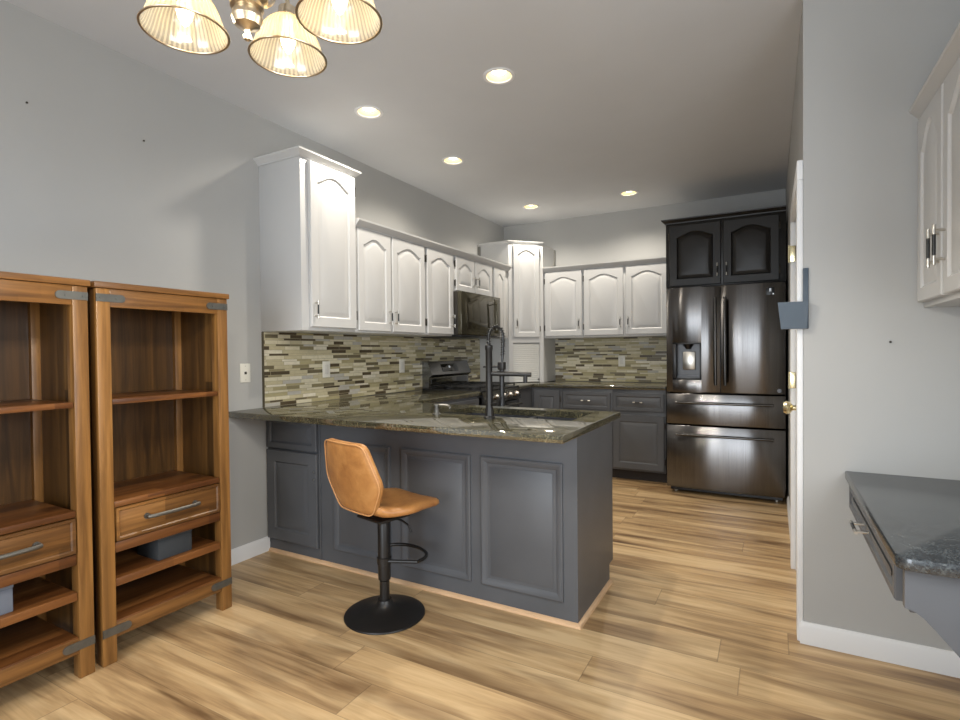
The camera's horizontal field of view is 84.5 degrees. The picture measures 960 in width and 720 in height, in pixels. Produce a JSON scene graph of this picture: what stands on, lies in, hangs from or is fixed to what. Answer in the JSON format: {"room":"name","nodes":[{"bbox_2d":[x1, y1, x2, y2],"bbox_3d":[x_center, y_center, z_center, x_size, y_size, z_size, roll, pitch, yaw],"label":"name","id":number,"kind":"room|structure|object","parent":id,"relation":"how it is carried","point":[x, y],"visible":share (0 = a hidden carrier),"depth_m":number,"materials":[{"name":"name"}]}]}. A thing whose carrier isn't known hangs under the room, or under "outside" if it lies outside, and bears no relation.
{"room":"kitchen","nodes":[
{"label":"kitchen","id":0,"kind":"room"},
{"bbox_2d":[0,0,503,548],"bbox_3d":[-1.693,-0.148,2.883,0.120,2.745,8.278,0,1,29],"label":"wall","id":1,"kind":"structure","parent":0,"point":[83,195],"depth_m":2.74,"materials":[{"name":"paint"}]},
{"bbox_2d":[240,363,250,382],"bbox_3d":[-1.431,0.079,3.226,0.008,0.116,0.072,0,1,29],"label":"jack plate","id":2,"kind":"object","parent":1,"relation":"attached to","point":[245,376],"visible":1,"depth_m":3.23,"materials":[{"name":"white plastic"}]},
{"bbox_2d":[231,536,269,565],"bbox_3d":[-2.448,1.209,1.373,0.013,0.092,4.575,0,1,29],"label":"baseboard","id":3,"kind":"structure","parent":1,"relation":"attached to","point":[239,554],"depth_m":3.25,"materials":[{"name":"white paint"}]},
{"bbox_2d":[253,146,361,333],"bbox_3d":[-1.089,-0.720,3.426,0.416,1.076,0.541,0,1,29],"label":"upper cabinet","id":4,"kind":"object","parent":1,"relation":"attached to","point":[307,197],"visible":1,"depth_m":3.26,"materials":[{"name":"white paint"}]},
{"bbox_2d":[261,332,479,406],"bbox_3d":[-0.686,0.035,4.571,0.013,0.476,2.831,0,1,29],"label":"backsplash","id":5,"kind":"structure","parent":1,"relation":"attached to","point":[360,365],"depth_m":3.99,"materials":[{"name":"tile"}]},
{"bbox_2d":[322,361,329,377],"bbox_3d":[-1.103,0.067,3.800,0.008,0.116,0.072,0,1,29],"label":"outlet","id":6,"kind":"object","parent":5,"relation":"attached to","point":[325,364],"visible":1,"depth_m":3.79,"materials":[{"name":"white plastic"}]},
{"bbox_2d":[325,365,328,373],"bbox_3d":[-1.101,0.067,3.798,0.002,0.068,0.034,0,1,29],"label":"socket","id":7,"kind":"object","parent":6,"relation":"attached to","point":[326,366],"depth_m":3.80,"materials":[{"name":"white plastic"}]},
{"bbox_2d":[399,359,404,372],"bbox_3d":[-0.675,0.051,4.577,0.008,0.116,0.072,0,1,29],"label":"outlet","id":8,"kind":"object","parent":5,"relation":"attached to","point":[401,361],"visible":1,"depth_m":4.57,"materials":[{"name":"white plastic"}]},
{"bbox_2d":[320,218,427,335],"bbox_3d":[-0.780,-0.575,3.985,0.416,0.763,0.807,0,1,29],"label":"upper cabinet","id":9,"kind":"object","parent":1,"relation":"attached to","point":[390,272],"visible":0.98,"depth_m":3.83,"materials":[{"name":"white paint"}]},
{"bbox_2d":[402,240,455,336],"bbox_3d":[-0.483,-0.587,4.524,0.416,0.763,0.424,0,1,29],"label":"upper cabinet","id":10,"kind":"object","parent":1,"relation":"attached to","point":[438,264],"visible":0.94,"depth_m":4.42,"materials":[{"name":"white paint"}]},
{"bbox_2d":[452,249,495,295],"bbox_3d":[-0.199,-0.795,5.040,0.416,0.368,0.759,0,1,29],"label":"upper cabinet","id":11,"kind":"object","parent":1,"relation":"attached to","point":[472,273],"visible":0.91,"depth_m":4.91,"materials":[{"name":"white paint"}]},
{"bbox_2d":[421,291,499,338],"bbox_3d":[-0.155,-0.409,5.024,0.483,0.400,0.753,0,1,29],"label":"microwave","id":12,"kind":"object","parent":11,"relation":"attached to","point":[475,313],"visible":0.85,"depth_m":4.81,"materials":[{"name":"black metal"}]},
{"bbox_2d":[491,261,511,338],"bbox_3d":[0.073,-0.608,5.542,0.408,0.763,0.374,0,1,29],"label":"upper cabinet","id":13,"kind":"object","parent":1,"relation":"attached to","point":[499,270],"visible":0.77,"depth_m":5.47,"materials":[{"name":"white paint"}]},
{"bbox_2d":[5,0,801,226],"bbox_3d":[-0.044,-1.623,1.943,3.920,0.200,8.278,0,1,29],"label":"ceiling","id":14,"kind":"structure","parent":0,"point":[669,102],"depth_m":3.01,"materials":[{"name":"paint"}]},
{"bbox_2d":[136,0,382,77],"bbox_3d":[-0.516,-1.096,1.129,0.542,0.819,0.550,0,1,29],"label":"chandelier","id":15,"kind":"object","parent":14,"relation":"hanging from","point":[246,15],"visible":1,"depth_m":1.25,"materials":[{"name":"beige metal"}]},
{"bbox_2d":[354,106,382,118],"bbox_3d":[-0.689,-1.571,3.279,0.176,0.083,0.176,0,1,29],"label":"recessed light","id":16,"kind":"object","parent":14,"relation":"in","point":[369,112],"visible":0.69,"depth_m":3.31,"materials":[{"name":"white"}]},
{"bbox_2d":[442,156,463,164],"bbox_3d":[-0.211,-1.589,4.123,0.176,0.083,0.176,0,1,29],"label":"recessed light","id":17,"kind":"object","parent":14,"relation":"in","point":[452,160],"visible":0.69,"depth_m":4.16,"materials":[{"name":"white glass"}]},
{"bbox_2d":[483,67,514,84],"bbox_3d":[0.102,-1.573,2.865,0.176,0.083,0.176,0,1,29],"label":"recessed light","id":18,"kind":"object","parent":14,"relation":"in","point":[499,75],"visible":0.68,"depth_m":2.90,"materials":[{"name":"white glass"}]},
{"bbox_2d":[523,204,538,208],"bbox_3d":[0.525,-1.617,5.455,0.176,0.083,0.176,0,1,29],"label":"recessed light","id":19,"kind":"object","parent":14,"relation":"in","point":[529,206],"visible":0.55,"depth_m":5.50,"materials":[{"name":"white glass"}]},
{"bbox_2d":[620,190,638,195],"bbox_3d":[1.414,-1.619,5.021,0.176,0.083,0.176,0,1,29],"label":"recessed light","id":20,"kind":"object","parent":14,"relation":"in","point":[629,192],"visible":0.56,"depth_m":5.06,"materials":[{"name":"white"}]},
{"bbox_2d":[0,477,959,719],"bbox_3d":[-0.015,1.272,1.988,3.920,0.100,8.278,0,1,29],"label":"floor","id":21,"kind":"structure","parent":0,"point":[696,619],"depth_m":2.17,"materials":[{"name":"brown wood"}]},
{"bbox_2d":[0,271,94,687],"bbox_3d":[-1.829,0.467,1.917,0.442,1.548,0.593,0,1,29],"label":"bookcase","id":22,"kind":"object","parent":21,"relation":"on","point":[46,546],"visible":1,"depth_m":2.06,"materials":[{"name":"brown wood"}]},
{"bbox_2d":[0,585,12,615],"bbox_3d":[-1.789,0.850,1.859,0.174,0.106,0.179,0,1,29],"label":"box","id":23,"kind":"object","parent":22,"relation":"on","point":[6,593],"visible":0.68,"depth_m":1.88,"materials":[{"name":"grey"}]},
{"bbox_2d":[87,281,231,667],"bbox_3d":[-1.536,0.456,2.448,0.442,1.548,0.593,0,1,29],"label":"bookcase","id":24,"kind":"object","parent":21,"relation":"on","point":[160,464],"visible":0.89,"depth_m":2.51,"materials":[{"name":"brown wood"}]},
{"bbox_2d":[137,529,191,560],"bbox_3d":[-1.462,0.838,2.452,0.174,0.106,0.159,0,1,29],"label":"box","id":25,"kind":"object","parent":24,"relation":"on","point":[163,548],"visible":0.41,"depth_m":2.39,"materials":[{"name":"grey"}]},
{"bbox_2d":[324,438,438,634],"bbox_3d":[-0.466,0.790,2.535,0.436,0.856,0.456,0,1,43],"label":"bar stool","id":26,"kind":"object","parent":21,"relation":"on","point":[356,481],"visible":1,"depth_m":2.44,"materials":[{"name":"brown leather"}]},
{"bbox_2d":[266,414,612,629],"bbox_3d":[-0.295,0.767,3.154,2.062,0.878,0.683,0,1,29],"label":"base cabinet","id":27,"kind":"object","parent":21,"relation":"on","point":[525,528],"visible":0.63,"depth_m":2.68,"materials":[{"name":"grey paint"}]},
{"bbox_2d":[229,390,620,443],"bbox_3d":[-0.110,0.303,3.468,2.082,0.035,1.943,0,1,29],"label":"countertop","id":28,"kind":"structure","parent":27,"relation":"on","point":[407,411],"depth_m":2.83,"materials":[{"name":"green stone"}]},
{"bbox_2d":[432,404,449,414],"bbox_3d":[-0.213,0.268,2.882,0.092,0.056,0.046,0,1,5],"label":"soap dispenser","id":29,"kind":"object","parent":28,"relation":"on","point":[436,406],"visible":1,"depth_m":2.87,"materials":[{"name":"grey metal"}]},
{"bbox_2d":[483,324,531,418],"bbox_3d":[0.136,0.057,2.670,0.244,0.477,0.080,0,1,21],"label":"kitchen faucet","id":30,"kind":"object","parent":28,"relation":"on","point":[489,412],"visible":1,"depth_m":2.68,"materials":[{"name":"black metal"}]},
{"bbox_2d":[463,413,577,420],"bbox_3d":[0.198,0.404,2.910,0.777,0.152,0.372,0,1,29],"label":"sink","id":31,"kind":"object","parent":28,"relation":"in","point":[481,414],"visible":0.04,"depth_m":3.07,"materials":[{"name":"grey metal"}]},
{"bbox_2d":[436,396,478,404],"bbox_3d":[-0.506,0.753,4.218,0.664,0.878,1.025,0,1,29],"label":"base cabinet","id":32,"kind":"object","parent":21,"relation":"on","point":[474,400],"visible":0.07,"depth_m":4.32,"materials":[{"name":"grey paint"}]},
{"bbox_2d":[422,360,522,406],"bbox_3d":[-0.049,0.591,4.986,0.704,1.170,0.752,0,1,29],"label":"gas range","id":33,"kind":"object","parent":21,"relation":"on","point":[450,375],"visible":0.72,"depth_m":4.94,"materials":[{"name":"black metal"}]},
{"bbox_2d":[422,385,518,391],"bbox_3d":[-0.071,0.262,4.991,0.625,0.016,0.752,0,1,29],"label":"cooktop","id":34,"kind":"object","parent":33,"relation":"in","point":[507,388],"depth_m":4.78,"materials":[{"name":"black"}]},
{"bbox_2d":[517,387,562,408],"bbox_3d":[0.478,0.720,5.715,0.943,0.878,1.010,0,1,29],"label":"base cabinet","id":35,"kind":"object","parent":21,"relation":"on","point":[532,397],"visible":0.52,"depth_m":5.45,"materials":[{"name":"grey paint"}]},
{"bbox_2d":[507,381,666,389],"bbox_3d":[0.917,0.262,5.461,1.955,0.035,1.012,0,1,29],"label":"countertop","id":36,"kind":"structure","parent":35,"relation":"on","point":[553,384],"depth_m":5.32,"materials":[{"name":"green stone"}]},
{"bbox_2d":[477,240,555,381],"bbox_3d":[0.426,-0.517,5.917,0.661,1.514,0.664,0,1,29],"label":"cabinet","id":37,"kind":"object","parent":36,"relation":"on","point":[527,259],"visible":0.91,"depth_m":5.69,"materials":[{"name":"white paint"}]},
{"bbox_2d":[563,388,614,476],"bbox_3d":[1.200,0.716,5.516,0.508,0.878,0.661,0,1,29],"label":"base cabinet","id":38,"kind":"object","parent":21,"relation":"on","point":[573,398],"visible":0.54,"depth_m":5.24,"materials":[{"name":"grey paint"}]},
{"bbox_2d":[612,389,667,482],"bbox_3d":[1.642,0.716,5.272,0.500,0.878,0.661,0,1,29],"label":"base cabinet","id":39,"kind":"object","parent":21,"relation":"on","point":[640,433],"visible":0.94,"depth_m":5.01,"materials":[{"name":"grey paint"}]},
{"bbox_2d":[666,281,785,501],"bbox_3d":[2.219,0.259,4.760,0.904,1.795,0.914,0,1,29],"label":"refrigerator","id":40,"kind":"object","parent":21,"relation":"on","point":[726,344],"visible":1,"depth_m":4.39,"materials":[{"name":"black"}]},
{"bbox_2d":[661,205,785,288],"bbox_3d":[2.230,-0.950,4.833,0.972,0.611,0.801,0,1,29],"label":"upper cabinet","id":41,"kind":"object","parent":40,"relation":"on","point":[743,246],"visible":0.98,"depth_m":4.49,"materials":[{"name":"black paint"}]},
{"bbox_2d":[504,189,785,429],"bbox_3d":[1.992,-0.225,5.508,3.800,2.745,0.120,0,1,29],"label":"wall","id":42,"kind":"structure","parent":0,"point":[636,233],"depth_m":5.68,"materials":[{"name":"paint"}]},
{"bbox_2d":[542,264,583,338],"bbox_3d":[0.959,-0.620,5.777,0.438,0.763,0.390,0,1,29],"label":"upper cabinet","id":43,"kind":"object","parent":42,"relation":"attached to","point":[563,285],"visible":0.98,"depth_m":5.63,"materials":[{"name":"white paint"}]},
{"bbox_2d":[555,337,666,382],"bbox_3d":[1.441,-0.004,5.742,1.316,0.476,0.009,0,1,29],"label":"backsplash","id":44,"kind":"structure","parent":42,"relation":"attached to","point":[578,359],"depth_m":5.74,"materials":[{"name":"tile"}]},
{"bbox_2d":[618,356,624,365],"bbox_3d":[1.523,0.011,5.687,0.072,0.116,0.008,0,1,29],"label":"outlet","id":45,"kind":"object","parent":44,"relation":"attached to","point":[621,359],"visible":1,"depth_m":5.68,"materials":[{"name":"white plastic"}]},
{"bbox_2d":[582,256,665,337],"bbox_3d":[1.535,-0.621,5.460,0.877,0.763,0.390,0,1,29],"label":"upper cabinet","id":46,"kind":"object","parent":42,"relation":"attached to","point":[622,298],"visible":0.97,"depth_m":5.33,"materials":[{"name":"white paint"}]},
{"bbox_2d":[786,0,837,627],"bbox_3d":[2.168,-0.197,3.566,0.120,2.745,3.112,0,1,29],"label":"wall","id":47,"kind":"structure","parent":0,"point":[814,125],"depth_m":2.21,"materials":[{"name":"paint"}]},
{"bbox_2d":[787,496,789,534],"bbox_3d":[2.122,1.129,3.617,0.013,0.092,1.240,0,1,29],"label":"baseboard","id":48,"kind":"structure","parent":47,"relation":"attached to","point":[788,502],"depth_m":3.83,"materials":[{"name":"white paint"}]},
{"bbox_2d":[782,245,795,413],"bbox_3d":[1.589,0.220,2.658,0.130,1.935,0.744,0,1,29],"label":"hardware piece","id":49,"kind":"structure","parent":47,"relation":"in","point":[787,407],"depth_m":2.97,"materials":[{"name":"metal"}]},
{"bbox_2d":[778,268,808,328],"bbox_3d":[1.316,-0.258,2.222,0.113,0.255,0.061,0,1,29],"label":"wall holder","id":50,"kind":"object","parent":47,"relation":"attached to","point":[792,315],"visible":1,"depth_m":2.21,"materials":[{"name":"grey metal"}]},
{"bbox_2d":[790,160,802,640],"bbox_3d":[1.636,0.171,2.624,0.143,2.048,0.929,0,1,29],"label":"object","id":51,"kind":"structure","parent":47,"relation":"attached to","point":[796,210],"depth_m":2.26,"materials":[{"name":"white paint"}]},
{"bbox_2d":[837,0,959,650],"bbox_3d":[1.826,-0.170,2.047,0.748,2.745,0.120,0,1,29],"label":"wall","id":52,"kind":"structure","parent":0,"point":[898,401],"depth_m":2.10,"materials":[{"name":"paint"}]},
{"bbox_2d":[800,621,959,677],"bbox_3d":[1.698,1.157,2.074,0.761,0.092,0.021,0,1,29],"label":"baseboard","id":53,"kind":"structure","parent":52,"relation":"attached to","point":[926,658],"depth_m":2.11,"materials":[{"name":"white paint"}]},
{"bbox_2d":[845,471,959,657],"bbox_3d":[1.504,0.838,1.590,0.630,0.750,1.024,0,1,29],"label":"desk","id":54,"kind":"object","parent":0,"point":[910,525],"visible":1,"depth_m":1.45,"materials":[{"name":"black stone"}]},
{"bbox_3d":[0.854,-0.123,-0.366,0.120,2.745,5.046,0,1,29],"label":"wall","id":55,"kind":"structure","parent":0,"visible":0},
{"bbox_2d":[909,23,959,307],"bbox_3d":[1.631,-0.577,1.593,0.406,0.766,0.846,0,1,29],"label":"upper cabinet","id":56,"kind":"object","parent":55,"relation":"attached to","point":[936,106],"visible":1,"depth_m":1.75,"materials":[{"name":"white paint"}]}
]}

